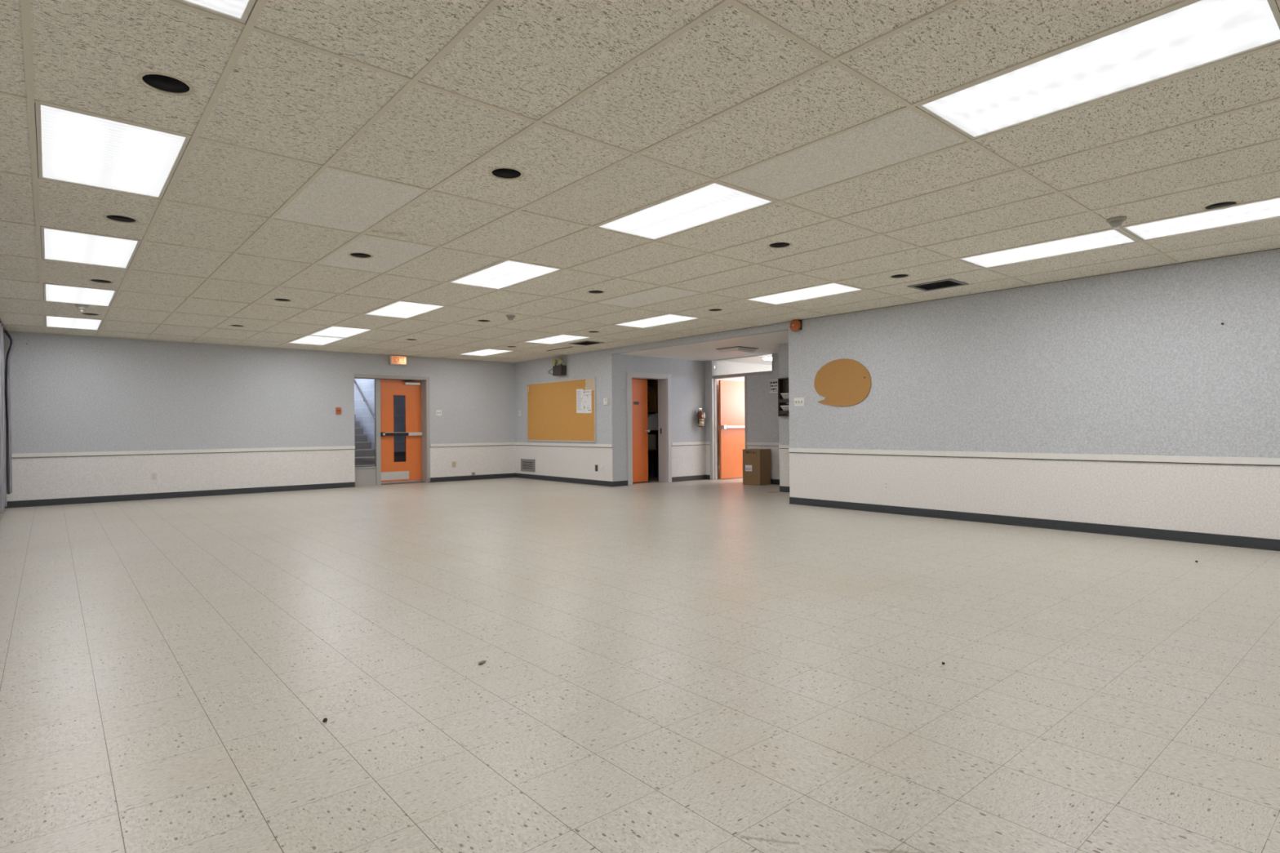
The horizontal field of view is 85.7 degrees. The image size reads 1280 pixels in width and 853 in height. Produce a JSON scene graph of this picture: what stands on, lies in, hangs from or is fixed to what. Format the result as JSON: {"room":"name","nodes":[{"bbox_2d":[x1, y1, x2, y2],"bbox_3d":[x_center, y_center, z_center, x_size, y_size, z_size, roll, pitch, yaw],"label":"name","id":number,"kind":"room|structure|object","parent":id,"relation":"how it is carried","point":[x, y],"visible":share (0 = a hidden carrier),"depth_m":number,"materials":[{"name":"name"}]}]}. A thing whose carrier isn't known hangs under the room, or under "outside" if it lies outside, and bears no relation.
{"room":"event hall","nodes":[
{"label":"event hall","id":0,"kind":"room"},
{"bbox_2d":[3,331,515,501],"bbox_3d":[-6.272,-0.138,12.415,9.407,2.567,0.260,0,0,-41],"label":"wall","id":1,"kind":"structure","parent":0,"point":[141,394],"depth_m":11.47,"materials":[{"name":"paint"}]},
{"bbox_2d":[151,472,157,479],"bbox_3d":[-7.729,0.795,10.983,0.075,0.115,0.010,0,0,-41],"label":"wall outlet","id":2,"kind":"object","parent":1,"relation":"attached to","point":[153,475],"visible":1,"depth_m":10.98,"materials":[{"name":"plastic"}]},
{"bbox_2d":[4,481,355,508],"bbox_3d":[-7.480,1.106,11.189,5.565,0.095,0.016,0,0,-41],"label":"baseboard","id":3,"kind":"structure","parent":1,"relation":"attached to","point":[18,504],"depth_m":11.10,"materials":[{"name":"grey rubber"}]},
{"bbox_2d":[11,445,355,457],"bbox_3d":[-7.485,0.412,11.190,5.565,0.066,0.018,0,0,-41],"label":"trim","id":4,"kind":"structure","parent":1,"relation":"attached to","point":[344,447],"depth_m":11.12,"materials":[{"name":"white paint"}]},
{"bbox_2d":[335,407,341,413],"bbox_3d":[-5.588,-0.294,12.796,0.087,0.120,0.050,0,0,-41],"label":"fire alarm pull station","id":5,"kind":"object","parent":1,"relation":"attached to","point":[338,410],"visible":1,"depth_m":12.78,"materials":[{"name":"brown plastic"}]},
{"bbox_2d":[354,373,430,486],"bbox_3d":[-4.904,0.071,13.590,1.481,2.131,0.288,0,0,-41],"label":"door","id":6,"kind":"structure","parent":1,"relation":"in","point":[416,466],"depth_m":13.76,"materials":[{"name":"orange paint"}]},
{"bbox_2d":[388,355,407,365],"bbox_3d":[-4.736,-1.294,13.506,0.332,0.187,0.092,0,0,-41],"label":"exit sign","id":7,"kind":"object","parent":1,"relation":"attached to","point":[397,360],"visible":1,"depth_m":13.46,"materials":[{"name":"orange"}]},
{"bbox_2d":[435,409,441,415],"bbox_3d":[-4.104,-0.278,14.087,0.117,0.116,0.018,0,0,-41],"label":"light switch","id":8,"kind":"object","parent":1,"relation":"attached to","point":[438,412],"visible":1,"depth_m":14.09,"materials":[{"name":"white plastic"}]},
{"bbox_2d":[452,461,456,466],"bbox_3d":[-3.852,0.783,14.299,0.085,0.117,0.010,0,0,-41],"label":"wall outlet","id":9,"kind":"object","parent":1,"relation":"attached to","point":[454,463],"visible":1,"depth_m":14.30,"materials":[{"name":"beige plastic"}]},
{"bbox_2d":[427,472,515,482],"bbox_3d":[-3.516,1.079,14.579,2.017,0.095,0.016,0,0,-41],"label":"baseboard","id":10,"kind":"structure","parent":1,"relation":"attached to","point":[500,475],"depth_m":14.55,"materials":[{"name":"grey rubber"}]},
{"bbox_2d":[430,442,515,447],"bbox_3d":[-3.498,0.385,14.599,1.957,0.066,0.018,0,0,-41],"label":"trim","id":11,"kind":"structure","parent":1,"relation":"attached to","point":[487,443],"depth_m":14.55,"materials":[{"name":"white paint"}]},
{"bbox_2d":[354,378,420,452],"bbox_3d":[-6.045,-0.650,16.218,4.100,3.600,5.500,0,0,-41],"label":"wall","id":12,"kind":"structure","parent":0,"point":[366,421],"depth_m":15.89,"materials":[{"name":"paint"}]},
{"bbox_2d":[354,378,374,419],"bbox_3d":[-6.646,-0.935,16.332,0.102,2.055,2.974,0,0,-41],"label":"handrail","id":13,"kind":"object","parent":12,"relation":"attached to","point":[355,382],"visible":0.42,"depth_m":15.96,"materials":[{"name":"metal"}]},
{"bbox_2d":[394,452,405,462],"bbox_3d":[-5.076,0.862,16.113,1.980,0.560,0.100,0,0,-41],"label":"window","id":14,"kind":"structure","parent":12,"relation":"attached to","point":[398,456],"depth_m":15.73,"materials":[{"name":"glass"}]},
{"bbox_2d":[514,348,612,481],"bbox_3d":[-1.584,-0.174,13.970,0.140,2.567,3.469,0,0,-41],"label":"wall","id":15,"kind":"structure","parent":0,"point":[574,462],"depth_m":13.58,"materials":[{"name":"paint"}]},
{"bbox_2d":[520,458,534,471],"bbox_3d":[-2.410,0.831,14.822,0.021,0.263,0.558,0,0,-41],"label":"air vent","id":16,"kind":"object","parent":15,"relation":"in","point":[526,464],"visible":1,"depth_m":14.81,"materials":[{"name":"grey plastic"}]},
{"bbox_2d":[548,357,566,376],"bbox_3d":[-1.704,-1.190,13.895,0.130,0.341,0.612,0,0,-41],"label":"emergency light","id":17,"kind":"object","parent":15,"relation":"attached to","point":[560,370],"visible":1,"depth_m":13.70,"materials":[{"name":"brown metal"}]},
{"bbox_2d":[526,377,595,442],"bbox_3d":[-1.630,-0.309,13.899,0.022,1.234,2.450,0,0,-41],"label":"corkboard","id":18,"kind":"object","parent":15,"relation":"attached to","point":[552,415],"visible":1,"depth_m":13.88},
{"bbox_2d":[576,389,583,413],"bbox_3d":[-1.163,-0.492,13.345,0.002,0.471,0.228,0,0,-41],"label":"paper","id":19,"kind":"object","parent":18,"relation":"attached to","point":[580,393],"visible":1,"depth_m":13.34,"materials":[{"name":"grey paper"}]},
{"bbox_2d":[583,389,591,413],"bbox_3d":[-1.002,-0.476,13.157,0.002,0.444,0.257,0,0,-41],"label":"paper","id":20,"kind":"object","parent":18,"relation":"attached to","point":[587,393],"visible":1,"depth_m":13.14,"materials":[{"name":"white paper"}]},
{"bbox_2d":[515,442,612,448],"bbox_3d":[-1.634,0.368,13.911,0.018,0.066,3.451,0,0,-41],"label":"trim","id":21,"kind":"structure","parent":15,"relation":"attached to","point":[579,445],"depth_m":13.70,"materials":[{"name":"white paint"}]},
{"bbox_2d":[515,472,613,486],"bbox_3d":[-1.629,1.062,13.913,0.016,0.095,3.481,0,0,-41],"label":"baseboard","id":22,"kind":"structure","parent":15,"relation":"attached to","point":[589,482],"depth_m":13.73,"materials":[{"name":"grey rubber"}]},
{"bbox_2d":[603,398,608,404],"bbox_3d":[-0.627,-0.460,12.712,0.038,0.120,0.120,0,0,-41],"label":"thermostat","id":23,"kind":"object","parent":15,"relation":"attached to","point":[606,401],"visible":1,"depth_m":12.68,"materials":[{"name":"white plastic"}]},
{"bbox_2d":[0,475,1279,852],"bbox_3d":[-0.467,1.155,10.249,15.800,0.120,22.800,0,0,-41],"label":"floor","id":24,"kind":"structure","parent":0,"point":[726,665],"depth_m":2.96,"materials":[{"name":"tile"}]},
{"bbox_2d":[354,413,374,466],"bbox_3d":[-7.188,0.432,15.755,1.450,1.453,3.904,0,0,-41],"label":"staircase","id":25,"kind":"structure","parent":24,"relation":"on","point":[364,454],"depth_m":15.31,"materials":[{"name":"concrete"}]},
{"bbox_2d":[648,460,651,475],"bbox_3d":[-0.017,0.850,14.425,0.507,0.560,0.437,0,0,-41],"label":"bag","id":26,"kind":"object","parent":24,"relation":"on","point":[649,463],"visible":0.12,"depth_m":14.35,"materials":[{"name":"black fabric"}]},
{"bbox_2d":[647,379,658,476],"bbox_3d":[0.000,-0.003,14.448,1.320,2.200,0.540,0,0,-41],"label":"storage shelf","id":27,"kind":"object","parent":24,"relation":"on","point":[654,412],"visible":0.11,"depth_m":15.02,"materials":[{"name":"metal"}]},
{"bbox_2d":[648,434,656,449],"bbox_3d":[0.145,0.321,14.464,0.300,0.310,0.240,0,0,-41],"label":"storage box","id":28,"kind":"object","parent":27,"relation":"on","point":[651,437],"visible":0.48,"depth_m":14.39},
{"bbox_2d":[647,381,657,410],"bbox_3d":[0.297,-0.640,14.694,0.160,0.629,0.300,0,0,-41],"label":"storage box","id":29,"kind":"object","parent":27,"relation":"on","point":[652,397],"visible":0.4,"depth_m":14.58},
{"bbox_2d":[647,413,657,430],"bbox_3d":[0.306,-0.105,14.480,0.690,0.360,0.270,0,0,-41],"label":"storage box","id":30,"kind":"object","parent":27,"relation":"on","point":[652,419],"visible":0.35,"depth_m":14.38,"materials":[{"name":"paper"}]},
{"bbox_2d":[742,448,771,485],"bbox_3d":[2.169,0.748,12.822,0.398,0.658,0.346,-1,0,39],"label":"cardboard box","id":31,"kind":"object","parent":24,"relation":"on","point":[756,462],"visible":1,"depth_m":12.70,"materials":[{"name":"cardboard"}]},
{"bbox_2d":[0,0,1279,362],"bbox_3d":[-0.876,-1.614,6.094,9.407,0.344,16.780,0,0,-41],"label":"ceiling","id":32,"kind":"structure","parent":0,"point":[528,58],"depth_m":3.74,"materials":[{"name":"tile"}]},
{"bbox_2d":[0,319,14,513],"bbox_3d":[-6.332,-0.171,6.692,0.178,2.436,8.200,0,0,-41],"label":"curtain","id":33,"kind":"object","parent":32,"relation":"hanging from","point":[6,462],"visible":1,"depth_m":9.20,"materials":[{"name":"grey fabric"}]},
{"bbox_2d":[0,322,7,513],"bbox_3d":[-6.207,-0.158,6.499,0.118,2.407,7.517,0,0,-41],"label":"drape","id":34,"kind":"object","parent":33,"relation":"hanging from","point":[3,503],"depth_m":8.90,"materials":[{"name":"grey fabric"}]},
{"bbox_2d":[4,329,14,493],"bbox_3d":[-8.783,-0.196,9.608,0.117,2.245,0.442,0,0,-41],"label":"drape","id":35,"kind":"object","parent":33,"relation":"hanging from","point":[7,393],"depth_m":9.48,"materials":[{"name":"grey fabric"}]},
{"bbox_2d":[44,315,103,330],"bbox_3d":[-7.586,-1.442,9.241,0.580,0.128,1.189,0,0,-41],"label":"ceiling light","id":36,"kind":"object","parent":32,"relation":"hanging from","point":[50,322],"visible":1,"depth_m":9.22,"materials":[{"name":"grey"}]},
{"bbox_2d":[43,284,116,306],"bbox_3d":[-6.001,-1.458,7.388,0.580,0.128,1.189,0,0,-41],"label":"ceiling light","id":37,"kind":"object","parent":32,"relation":"hanging from","point":[52,293],"visible":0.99,"depth_m":7.37,"materials":[{"name":"grey"}]},
{"bbox_2d":[74,304,88,311],"bbox_3d":[-6.424,-1.357,7.939,0.124,0.072,0.124,0,0,-41],"label":"detector","id":38,"kind":"object","parent":32,"relation":"attached to","point":[81,308],"visible":1,"depth_m":7.91,"materials":[{"name":"grey plastic"}]},
{"bbox_2d":[80,312,100,315],"bbox_3d":[-6.807,-1.468,8.547,0.208,0.162,0.208,0,0,-41],"label":"recessed light","id":39,"kind":"object","parent":32,"relation":"in","point":[83,313],"visible":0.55,"depth_m":8.57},
{"bbox_2d":[40,227,140,269],"bbox_3d":[-4.416,-1.474,5.535,0.580,0.128,1.189,0,0,-41],"label":"ceiling light","id":40,"kind":"object","parent":32,"relation":"hanging from","point":[62,246],"visible":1,"depth_m":5.50,"materials":[{"name":"grey"}]},
{"bbox_2d":[88,279,114,284],"bbox_3d":[-5.218,-1.484,6.682,0.208,0.162,0.208,0,0,-41],"label":"recessed light","id":41,"kind":"object","parent":32,"relation":"in","point":[98,281],"visible":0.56,"depth_m":6.70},
{"bbox_2d":[35,102,190,199],"bbox_3d":[-2.832,-1.490,3.682,0.580,0.128,1.189,0,0,-41],"label":"ceiling light","id":42,"kind":"object","parent":32,"relation":"hanging from","point":[76,148],"visible":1,"depth_m":3.60,"materials":[{"name":"grey"}]},
{"bbox_2d":[102,214,139,223],"bbox_3d":[-3.558,-1.501,4.733,0.208,0.162,0.208,0,0,-41],"label":"recessed light","id":43,"kind":"object","parent":32,"relation":"in","point":[121,219],"visible":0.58,"depth_m":4.75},
{"bbox_2d":[136,71,195,96],"bbox_3d":[-1.992,-1.517,2.902,0.208,0.162,0.208,0,0,-41],"label":"recessed light","id":44,"kind":"object","parent":32,"relation":"in","point":[161,82],"visible":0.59,"depth_m":2.90,"materials":[{"name":"metal"}]},
{"bbox_2d":[173,0,256,23],"bbox_3d":[-1.247,-1.506,1.829,0.580,0.128,1.189,0,0,-41],"label":"ceiling light","id":45,"kind":"object","parent":32,"relation":"hanging from","point":[239,11],"visible":1,"depth_m":2.37,"materials":[{"name":"grey"}]},
{"bbox_2d":[186,0,248,18],"bbox_3d":[-1.246,-1.449,1.829,0.544,0.005,1.153,0,0,-41],"label":"diffuser","id":46,"kind":"object","parent":45,"relation":"attached to","point":[230,9],"depth_m":2.37,"materials":[{"name":"grey"}]},
{"bbox_2d":[228,324,245,327],"bbox_3d":[-5.595,-1.477,9.584,0.208,0.162,0.208,0,0,-41],"label":"recessed light","id":47,"kind":"object","parent":32,"relation":"in","point":[237,326],"visible":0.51,"depth_m":9.62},
{"bbox_2d":[271,298,292,302],"bbox_3d":[-4.002,-1.493,7.722,0.208,0.162,0.208,0,0,-41],"label":"recessed light","id":48,"kind":"object","parent":32,"relation":"in","point":[275,300],"visible":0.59,"depth_m":7.73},
{"bbox_2d":[288,335,344,345],"bbox_3d":[-5.269,-1.458,11.222,0.580,0.128,1.189,0,0,-41],"label":"ceiling light","id":49,"kind":"object","parent":32,"relation":"hanging from","point":[308,340],"visible":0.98,"depth_m":11.24,"materials":[{"name":"grey"}]},
{"bbox_2d":[308,326,372,337],"bbox_3d":[-4.477,-1.466,10.296,0.580,0.128,1.189,0,0,-41],"label":"ceiling light","id":50,"kind":"object","parent":32,"relation":"hanging from","point":[331,331],"visible":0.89,"depth_m":10.32,"materials":[{"name":"grey"}]},
{"bbox_2d":[347,252,373,258],"bbox_3d":[-2.339,-1.510,5.777,0.208,0.162,0.208,0,0,-41],"label":"recessed light","id":51,"kind":"object","parent":32,"relation":"in","point":[360,255],"visible":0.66,"depth_m":5.79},
{"bbox_2d":[364,301,446,319],"bbox_3d":[-2.892,-1.482,8.443,0.580,0.128,1.189,0,0,-41],"label":"ceiling light","id":52,"kind":"object","parent":32,"relation":"hanging from","point":[399,309],"visible":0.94,"depth_m":8.42,"materials":[{"name":"grey"}]},
{"bbox_2d":[476,320,491,322],"bbox_3d":[-2.111,-1.506,9.326,0.208,0.162,0.208,0,0,-41],"label":"recessed light","id":53,"kind":"object","parent":32,"relation":"in","point":[481,321],"visible":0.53,"depth_m":9.37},
{"bbox_2d":[459,349,512,356],"bbox_3d":[-2.953,-1.473,13.203,0.580,0.128,1.189,0,0,-41],"label":"ceiling light","id":54,"kind":"object","parent":32,"relation":"hanging from","point":[484,353],"visible":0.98,"depth_m":13.26,"materials":[{"name":"grey"}]},
{"bbox_2d":[448,260,562,289],"bbox_3d":[-1.308,-1.498,6.589,0.580,0.128,1.189,0,0,-41],"label":"ceiling light","id":55,"kind":"object","parent":32,"relation":"hanging from","point":[507,273],"visible":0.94,"depth_m":6.56,"materials":[{"name":"grey"}]},
{"bbox_2d":[488,167,524,180],"bbox_3d":[-0.765,-1.526,3.951,0.208,0.162,0.208,0,0,-41],"label":"recessed light","id":56,"kind":"object","parent":32,"relation":"in","point":[504,173],"visible":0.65,"depth_m":3.96,"materials":[{"name":"metal"}]},
{"bbox_2d":[506,315,515,321],"bbox_3d":[-1.671,-1.395,8.912,0.124,0.072,0.124,0,0,-41],"label":"detector","id":57,"kind":"object","parent":32,"relation":"attached to","point":[510,317],"visible":1,"depth_m":8.88,"materials":[{"name":"grey plastic"}]},
{"bbox_2d":[525,334,591,344],"bbox_3d":[-1.368,-1.489,11.350,0.580,0.128,1.189,0,0,-41],"label":"ceiling light","id":58,"kind":"object","parent":32,"relation":"hanging from","point":[562,338],"visible":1,"depth_m":11.38,"materials":[{"name":"grey"}]},
{"bbox_2d":[568,340,604,345],"bbox_3d":[-0.919,-1.427,11.819,0.380,0.011,0.520,0,0,-41],"label":"ceiling vent","id":59,"kind":"object","parent":32,"relation":"in","point":[585,342],"visible":1,"depth_m":11.80,"materials":[{"name":"black metal"}]},
{"bbox_2d":[586,290,605,293],"bbox_3d":[-0.473,-1.522,7.411,0.208,0.162,0.208,0,0,-41],"label":"recessed light","id":60,"kind":"object","parent":32,"relation":"in","point":[589,291],"visible":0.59,"depth_m":7.42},
{"bbox_2d":[0,0,1279,363],"bbox_3d":[-0.875,-1.438,6.094,9.007,0.012,16.380,0,0,-41],"label":"grid","id":61,"kind":"object","parent":32,"relation":"attached to","point":[249,26],"visible":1,"depth_m":4.06,"materials":[{"name":"paint"}]},
{"bbox_2d":[615,314,698,328],"bbox_3d":[0.216,-1.506,9.497,0.580,0.128,1.189,0,0,-41],"label":"ceiling light","id":62,"kind":"object","parent":32,"relation":"hanging from","point":[668,318],"visible":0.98,"depth_m":9.48,"materials":[{"name":"grey"}]},
{"bbox_2d":[595,182,776,240],"bbox_3d":[0.277,-1.514,4.736,0.580,0.128,1.189,0,0,-41],"label":"ceiling light","id":63,"kind":"object","parent":32,"relation":"hanging from","point":[713,202],"visible":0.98,"depth_m":4.68,"materials":[{"name":"grey"}]},
{"bbox_2d":[706,308,723,311],"bbox_3d":[0.940,-1.532,8.620,0.208,0.162,0.208,0,0,-41],"label":"recessed light","id":64,"kind":"object","parent":32,"relation":"in","point":[713,309],"visible":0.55,"depth_m":8.64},
{"bbox_2d":[766,241,792,248],"bbox_3d":[1.123,-1.538,5.560,0.208,0.162,0.208,0,0,-41],"label":"recessed light","id":65,"kind":"object","parent":32,"relation":"in","point":[780,245],"visible":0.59,"depth_m":5.57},
{"bbox_2d":[746,282,863,305],"bbox_3d":[1.801,-1.522,7.644,0.580,0.128,1.189,0,0,-41],"label":"ceiling light","id":66,"kind":"object","parent":32,"relation":"hanging from","point":[831,289],"visible":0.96,"depth_m":7.63,"materials":[{"name":"grey"}]},
{"bbox_2d":[888,274,911,278],"bbox_3d":[2.539,-1.548,6.751,0.208,0.162,0.208,0,0,-41],"label":"recessed light","id":67,"kind":"object","parent":32,"relation":"in","point":[896,276],"visible":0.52,"depth_m":6.77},
{"bbox_2d":[906,278,968,291],"bbox_3d":[3.094,-1.468,7.172,0.400,0.011,0.460,0,0,-41],"label":"ceiling vent","id":68,"kind":"object","parent":32,"relation":"in","point":[946,283],"visible":1,"depth_m":7.16,"materials":[{"name":"black metal"}]},
{"bbox_2d":[957,229,1137,268],"bbox_3d":[3.386,-1.538,5.791,0.580,0.128,1.189,0,0,-41],"label":"ceiling light","id":69,"kind":"object","parent":32,"relation":"hanging from","point":[1113,237],"visible":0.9,"depth_m":5.75,"materials":[{"name":"white"}]},
{"bbox_2d":[915,0,1279,139],"bbox_3d":[1.862,-1.530,2.883,0.580,0.128,1.189,0,0,-41],"label":"ceiling light","id":70,"kind":"object","parent":32,"relation":"hanging from","point":[1197,33],"visible":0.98,"depth_m":2.80,"materials":[{"name":"white"}]},
{"bbox_2d":[1106,216,1127,229],"bbox_3d":[3.393,-1.443,4.914,0.124,0.072,0.124,0,0,-41],"label":"detector","id":71,"kind":"object","parent":32,"relation":"attached to","point":[1116,222],"visible":1,"depth_m":4.88,"materials":[{"name":"grey plastic"}]},
{"bbox_2d":[1121,197,1279,240],"bbox_3d":[4.178,-1.546,4.864,0.580,0.128,1.189,0,0,-41],"label":"ceiling light","id":72,"kind":"object","parent":32,"relation":"hanging from","point":[1267,209],"visible":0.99,"depth_m":4.98,"materials":[{"name":"white"}]},
{"bbox_2d":[1200,200,1240,210],"bbox_3d":[3.903,-1.563,4.641,0.208,0.162,0.208,0,0,-41],"label":"recessed light","id":73,"kind":"object","parent":32,"relation":"in","point":[1228,202],"visible":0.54,"depth_m":4.62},
{"bbox_2d":[636,378,658,476],"bbox_3d":[-0.395,-0.199,14.500,2.350,2.600,2.249,0,0,-41],"label":"wall","id":74,"kind":"structure","parent":0,"point":[651,453],"depth_m":15.29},
{"bbox_2d":[611,353,706,481],"bbox_3d":[0.340,-0.122,13.491,2.441,2.430,0.240,0,0,-41],"label":"wall","id":75,"kind":"structure","parent":0,"point":[687,376],"depth_m":13.65,"materials":[{"name":"paint"}]},
{"bbox_2d":[612,480,628,486],"bbox_3d":[-0.363,1.050,12.711,0.370,0.095,0.016,0,0,-41],"label":"baseboard","id":76,"kind":"structure","parent":75,"relation":"attached to","point":[618,483],"depth_m":12.71,"materials":[{"name":"grey rubber"}]},
{"bbox_2d":[626,371,671,485],"bbox_3d":[0.033,0.037,13.270,1.260,2.116,0.329,0,0,-41],"label":"door","id":77,"kind":"structure","parent":75,"relation":"in","point":[637,389],"depth_m":13.45,"materials":[{"name":"paint"}]},
{"bbox_2d":[671,475,706,482],"bbox_3d":[0.994,1.041,13.872,0.963,0.095,0.016,0,0,-41],"label":"baseboard","id":78,"kind":"structure","parent":75,"relation":"attached to","point":[696,477],"depth_m":13.86,"materials":[{"name":"grey rubber"}]},
{"bbox_2d":[671,441,706,445],"bbox_3d":[0.989,0.346,13.873,0.963,0.066,0.018,0,0,-41],"label":"trim","id":79,"kind":"structure","parent":75,"relation":"attached to","point":[692,442],"depth_m":13.85,"materials":[{"name":"white paint"}]},
{"bbox_2d":[697,408,705,426],"bbox_3d":[1.222,-0.182,13.989,0.166,0.378,0.148,0,0,-41],"label":"fire extinguisher","id":80,"kind":"object","parent":75,"relation":"attached to","point":[700,414],"visible":1,"depth_m":13.94,"materials":[{"name":"orange paint"}]},
{"bbox_2d":[611,322,788,354],"bbox_3d":[0.824,-1.413,11.145,0.140,0.137,3.971,0,0,-41],"label":"wall","id":81,"kind":"structure","parent":0,"point":[784,326],"depth_m":10.83,"materials":[{"name":"paint"}]},
{"bbox_2d":[619,330,788,364],"bbox_3d":[3.112,-1.420,13.234,6.053,0.120,3.971,0,0,-41],"label":"ceiling","id":82,"kind":"structure","parent":0,"point":[765,344],"depth_m":12.18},
{"bbox_2d":[716,346,756,354],"bbox_3d":[1.690,-1.317,11.983,0.520,0.067,0.520,0,0,-41],"label":"light","id":83,"kind":"object","parent":82,"relation":"hanging from","point":[738,349],"visible":1,"depth_m":11.86,"materials":[{"name":"metal"}]},
{"bbox_2d":[760,355,772,360],"bbox_3d":[2.721,-1.351,13.786,0.630,0.060,0.300,0,0,-41],"label":"light","id":84,"kind":"object","parent":82,"relation":"hanging from","point":[768,357],"visible":0.45,"depth_m":13.61,"materials":[{"name":"white plastic"}]},
{"bbox_2d":[705,353,779,479],"bbox_3d":[2.393,-0.164,13.068,0.130,2.480,3.551,0,0,-41],"label":"wall","id":85,"kind":"structure","parent":0,"point":[762,418],"depth_m":13.08,"materials":[{"name":"paint"}]},
{"bbox_2d":[709,360,772,479],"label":"door","id":86,"kind":"structure","parent":85,"relation":"in","point":[733,427],"depth_m":14.16,"materials":[{"name":"paint"}]},
{"bbox_2d":[711,353,773,375],"bbox_3d":[2.026,-1.193,13.490,0.130,0.315,1.555,0,0,-41],"label":"window","id":87,"kind":"structure","parent":85,"relation":"in","point":[716,362],"depth_m":13.94,"materials":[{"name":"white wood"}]},
{"bbox_2d":[746,442,779,446],"bbox_3d":[2.588,0.331,12.730,0.018,0.066,1.590,0,0,-41],"label":"trim","id":88,"kind":"structure","parent":85,"relation":"attached to","point":[773,444],"depth_m":13.01,"materials":[{"name":"white paint"}]},
{"bbox_2d":[768,378,777,393],"bbox_3d":[2.492,-0.753,12.844,0.004,0.255,0.217,0,0,-41],"label":"paper sign","id":89,"kind":"object","parent":85,"relation":"attached to","point":[773,384],"visible":0.95,"depth_m":12.85,"materials":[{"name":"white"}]},
{"bbox_2d":[770,479,779,484],"bbox_3d":[2.594,1.026,12.730,0.016,0.095,1.590,0,0,-41],"label":"baseboard","id":90,"kind":"structure","parent":85,"relation":"attached to","point":[772,481],"depth_m":12.83,"materials":[{"name":"grey rubber"}]},
{"bbox_2d":[716,360,772,478],"bbox_3d":[3.850,-0.185,14.150,3.752,2.500,3.500,0,0,-41],"label":"wall","id":91,"kind":"structure","parent":0,"point":[724,367],"depth_m":14.67,"materials":[{"name":"paint"}]},
{"bbox_2d":[778,342,789,486],"bbox_3d":[3.107,-0.148,11.274,1.100,2.430,1.215,0,0,-41],"label":"wall","id":92,"kind":"structure","parent":0,"point":[783,348],"depth_m":11.30,"materials":[{"name":"paint"}]},
{"bbox_2d":[777,377,789,416],"bbox_3d":[2.469,-0.477,11.095,0.100,0.623,0.548,0,0,-41],"label":"rack","id":93,"kind":"object","parent":92,"relation":"attached to","point":[783,383],"visible":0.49,"depth_m":11.26,"materials":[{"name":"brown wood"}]},
{"bbox_2d":[780,393,789,404],"bbox_3d":[2.360,-0.453,11.187,0.037,0.172,0.170,0,0,-41],"label":"leaflet","id":94,"kind":"object","parent":93,"relation":"in","point":[785,396],"visible":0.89,"depth_m":11.18,"materials":[{"name":"paper"}]},
{"bbox_2d":[780,405,789,415],"bbox_3d":[2.365,-0.253,11.183,0.037,0.172,0.200,0,0,-41],"label":"leaflet","id":95,"kind":"object","parent":93,"relation":"in","point":[784,407],"visible":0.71,"depth_m":11.17,"materials":[{"name":"paper"}]},
{"bbox_2d":[778,444,789,448],"bbox_3d":[2.687,0.328,10.910,0.018,0.066,1.215,0,0,-41],"label":"trim","id":96,"kind":"structure","parent":92,"relation":"attached to","point":[780,446],"depth_m":11.28,"materials":[{"name":"white paint"}]},
{"bbox_2d":[779,485,789,492],"bbox_3d":[2.693,1.022,10.910,0.016,0.095,1.215,0,0,-41],"label":"baseboard","id":97,"kind":"structure","parent":92,"relation":"attached to","point":[783,489],"depth_m":11.29,"materials":[{"name":"grey rubber"}]},
{"bbox_2d":[788,248,1279,539],"bbox_3d":[5.029,-0.241,6.237,0.140,2.567,8.940,0,0,-41],"label":"wall","id":98,"kind":"structure","parent":0,"point":[1144,362],"depth_m":6.96,"materials":[{"name":"paint"}]},
{"bbox_2d":[790,319,801,331],"bbox_3d":[2.123,-1.380,9.433,0.110,0.164,0.164,0,0,-41],"label":"bell","id":99,"kind":"object","parent":98,"relation":"attached to","point":[795,325],"visible":1,"depth_m":9.39,"materials":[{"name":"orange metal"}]},
{"bbox_2d":[794,397,804,406],"bbox_3d":[2.177,-0.337,9.450,0.018,0.116,0.163,0,0,-41],"label":"light switch","id":100,"kind":"object","parent":98,"relation":"attached to","point":[798,402],"visible":1,"depth_m":9.45,"materials":[{"name":"white plastic"}]},
{"bbox_2d":[813,358,871,406],"bbox_3d":[2.609,-0.568,8.935,0.026,0.614,0.839,0,0,-41],"label":"board","id":101,"kind":"object","parent":98,"relation":"attached to","point":[844,382],"visible":1,"depth_m":8.92,"materials":[{"name":"brown"}]},
{"bbox_2d":[883,480,888,490],"bbox_3d":[3.024,0.725,8.475,0.010,0.115,0.075,0,0,-41],"label":"wall outlet","id":102,"kind":"object","parent":98,"relation":"attached to","point":[886,483],"visible":1,"depth_m":8.47,"materials":[{"name":"white plastic"}]},
{"bbox_2d":[788,448,1279,466],"bbox_3d":[4.973,0.301,6.185,0.018,0.066,8.940,0,0,-41],"label":"trim","id":103,"kind":"structure","parent":98,"relation":"attached to","point":[1088,457],"depth_m":6.98,"materials":[{"name":"white paint"}]},
{"bbox_2d":[789,497,1279,551],"bbox_3d":[4.980,0.996,6.184,0.016,0.095,8.940,0,0,-41],"label":"baseboard","id":104,"kind":"structure","parent":98,"relation":"attached to","point":[1132,531],"depth_m":6.98,"materials":[{"name":"grey rubber"}]},
{"bbox_3d":[0.004,-0.477,14.488,0.320,0.348,0.359,0,0,-41],"label":"backpack","id":105,"kind":"object","parent":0,"visible":0},
{"bbox_2d":[647,382,653,395],"bbox_3d":[0.026,-0.802,14.484,0.429,0.328,0.417,0,0,-41],"label":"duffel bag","id":106,"kind":"object","parent":105,"relation":"on","point":[650,388],"visible":0.2,"depth_m":14.40,"materials":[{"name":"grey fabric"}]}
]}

